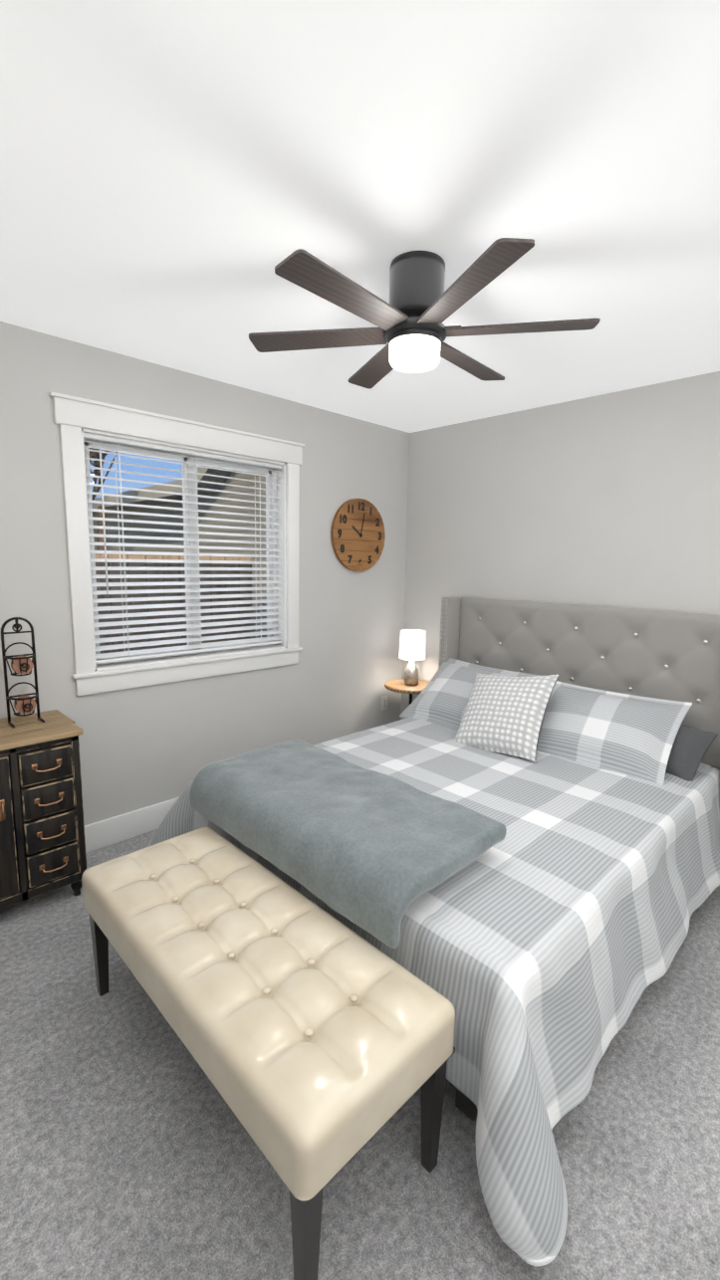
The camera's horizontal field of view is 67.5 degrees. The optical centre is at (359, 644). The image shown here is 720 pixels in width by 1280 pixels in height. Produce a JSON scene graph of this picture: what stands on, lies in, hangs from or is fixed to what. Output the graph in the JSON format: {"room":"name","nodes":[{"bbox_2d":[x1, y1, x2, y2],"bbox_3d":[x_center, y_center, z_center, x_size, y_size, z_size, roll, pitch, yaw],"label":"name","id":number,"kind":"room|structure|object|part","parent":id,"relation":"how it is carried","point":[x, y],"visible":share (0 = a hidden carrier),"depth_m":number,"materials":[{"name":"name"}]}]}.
{"room":"bedroom","nodes":[
{"label":"bedroom","id":0,"kind":"room"},
{"bbox_2d":[0,321,409,825],"bbox_3d":[-0.941,-0.222,3.063,3.742,2.440,0.140,-7,12,-44],"label":"wall","id":1,"kind":"structure","parent":0,"point":[144,746],"depth_m":3.00,"materials":[{"name":"paint"}]},
{"bbox_2d":[84,797,178,853],"bbox_3d":[-0.923,0.924,3.168,3.420,0.145,0.021,-7,12,-44],"label":"baseboard","id":2,"kind":"structure","parent":1,"relation":"attached to","point":[116,828],"depth_m":2.84,"materials":[{"name":"white wood"}]},
{"bbox_2d":[48,391,304,695],"bbox_3d":[-0.912,-0.502,3.008,1.416,1.379,0.172,-7,12,-44],"label":"window","id":3,"kind":"structure","parent":1,"relation":"in","point":[74,416],"depth_m":2.87,"materials":[{"name":"white plastic"}]},
{"bbox_3d":[-0.953,-0.501,3.050,1.146,1.121,0.058,-7,12,-44],"label":"frame","id":4,"kind":"part","parent":3,"relation":"part of","materials":[{"name":"white plastic"}]},
{"bbox_3d":[-0.957,-0.501,3.054,1.090,1.065,0.004,-7,12,-44],"label":"glass","id":5,"kind":"part","parent":3,"relation":"part of","materials":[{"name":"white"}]},
{"bbox_2d":[83,431,281,663],"bbox_3d":[-0.909,-0.503,3.005,1.144,1.101,0.061,-7,12,-44],"label":"window blinds","id":6,"kind":"object","parent":3,"relation":"attached to","point":[124,655],"visible":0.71,"depth_m":2.94,"materials":[{"name":"white plastic"}]},
{"bbox_2d":[330,498,385,571],"bbox_3d":[-0.004,-0.763,3.767,0.500,0.497,0.036,-7,12,-44],"label":"wall clock","id":7,"kind":"object","parent":1,"relation":"attached to","point":[357,535],"visible":1,"depth_m":3.74,"materials":[{"name":"brown wood"}]},
{"bbox_2d":[380,694,387,710],"bbox_3d":[0.190,0.455,4.194,0.072,0.116,0.008,-7,12,-44],"label":"outlet","id":8,"kind":"object","parent":1,"relation":"attached to","point":[383,706],"visible":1,"depth_m":4.19,"materials":[{"name":"white plastic"}]},
{"bbox_2d":[0,829,719,1279],"bbox_3d":[0.368,1.270,1.912,3.742,0.100,3.961,-7,12,-44],"label":"floor","id":9,"kind":"structure","parent":0,"point":[129,1150],"depth_m":1.36,"materials":[{"name":"carpet"}]},
{"bbox_2d":[0,709,86,909],"bbox_3d":[-1.601,0.751,2.170,0.856,0.768,0.400,-7,12,-44],"label":"base cabinet","id":10,"kind":"object","parent":9,"relation":"on","point":[42,839],"visible":0.96,"depth_m":2.21,"materials":[{"name":"black wood"}]},
{"bbox_2d":[0,617,44,727],"bbox_3d":[-1.435,0.113,2.295,0.122,0.456,0.086,-7,12,-44],"label":"iron stand","id":11,"kind":"object","parent":10,"relation":"on","point":[25,704],"visible":1,"depth_m":2.29,"materials":[{"name":"black metal"}]},
{"bbox_2d":[81,826,454,1279],"bbox_3d":[-0.353,1.019,1.572,0.473,0.472,1.196,-7,12,-44],"label":"bench","id":12,"kind":"object","parent":9,"relation":"on","point":[317,1040],"visible":1,"depth_m":1.29,"materials":[{"name":"beige leather"}]},
{"bbox_2d":[384,678,428,705],"bbox_3d":[0.369,0.589,4.005,0.390,0.599,0.390,-7,12,-44],"label":"nightstand","id":13,"kind":"object","parent":9,"relation":"on","point":[398,686],"visible":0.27,"depth_m":3.90,"materials":[{"name":"brown wood"}]},
{"bbox_2d":[398,629,425,685],"bbox_3d":[0.379,0.097,3.929,0.192,0.395,0.192,-7,12,-44],"label":"table lamp","id":14,"kind":"object","parent":13,"relation":"on","point":[411,645],"visible":1,"depth_m":3.85,"materials":[{"name":"white fabric"}]},
{"bbox_2d":[147,595,719,1267],"bbox_3d":[0.498,0.492,2.492,2.319,1.262,2.009,-7,12,-44],"label":"bed","id":15,"kind":"object","parent":9,"relation":"on","point":[504,836],"visible":1,"depth_m":1.91,"materials":[{"name":"fabric"}]},
{"bbox_2d":[189,738,506,949],"bbox_3d":[-0.100,0.626,1.991,0.571,0.188,1.148,-7,12,-44],"label":"throw","id":16,"kind":"object","parent":15,"relation":"on","point":[390,856],"depth_m":1.74,"materials":[{"name":"grey fabric"}]},
{"bbox_3d":[1.237,0.397,3.200,0.262,1.262,1.760,-7,12,-44],"label":"headboard","id":17,"kind":"part","parent":15,"relation":"part of","materials":[{"name":"fabric"}]},
{"bbox_2d":[0,0,719,432],"bbox_3d":[0.418,-1.240,1.521,3.742,0.100,3.961,-7,12,-44],"label":"ceiling","id":18,"kind":"structure","parent":0,"point":[179,179],"depth_m":1.36,"materials":[{"name":"paint"}]},
{"bbox_2d":[248,237,600,389],"bbox_3d":[0.183,-1.077,1.770,1.132,0.303,1.058,-7,12,-44],"label":"ceiling fan","id":19,"kind":"object","parent":18,"relation":"hanging from","point":[411,316],"visible":1,"depth_m":1.69,"materials":[{"name":"brown wood"}]},
{"bbox_2d":[400,371,719,719],"bbox_3d":[1.681,-0.153,2.963,0.140,2.440,3.681,-7,12,-44],"label":"wall","id":20,"kind":"structure","parent":0,"point":[611,499],"depth_m":3.20,"materials":[{"name":"paint"}]},
{"label":"outside","id":21,"kind":"structure","parent":0,"visible":0},
{"bbox_2d":[94,554,252,653],"bbox_3d":[-5.685,0.033,5.500,40.000,2.000,30.000,-7,12,-44],"label":"fence","id":22,"kind":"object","parent":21,"point":[160,564],"depth_m":4.69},
{"bbox_2d":[89,447,117,554],"bbox_3d":[-3.500,-1.896,5.913,3.335,5.597,2.672,-7,12,-44],"label":"tree","id":23,"kind":"object","parent":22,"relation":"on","point":[95,455],"depth_m":6.04,"materials":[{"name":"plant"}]},
{"bbox_2d":[92,464,266,648],"bbox_3d":[-0.550,-1.944,10.239,7.320,4.450,14.000,-7,12,-44],"label":"house","id":24,"kind":"structure","parent":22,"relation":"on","point":[180,513],"depth_m":6.84,"materials":[{"name":"grey"}]}
]}

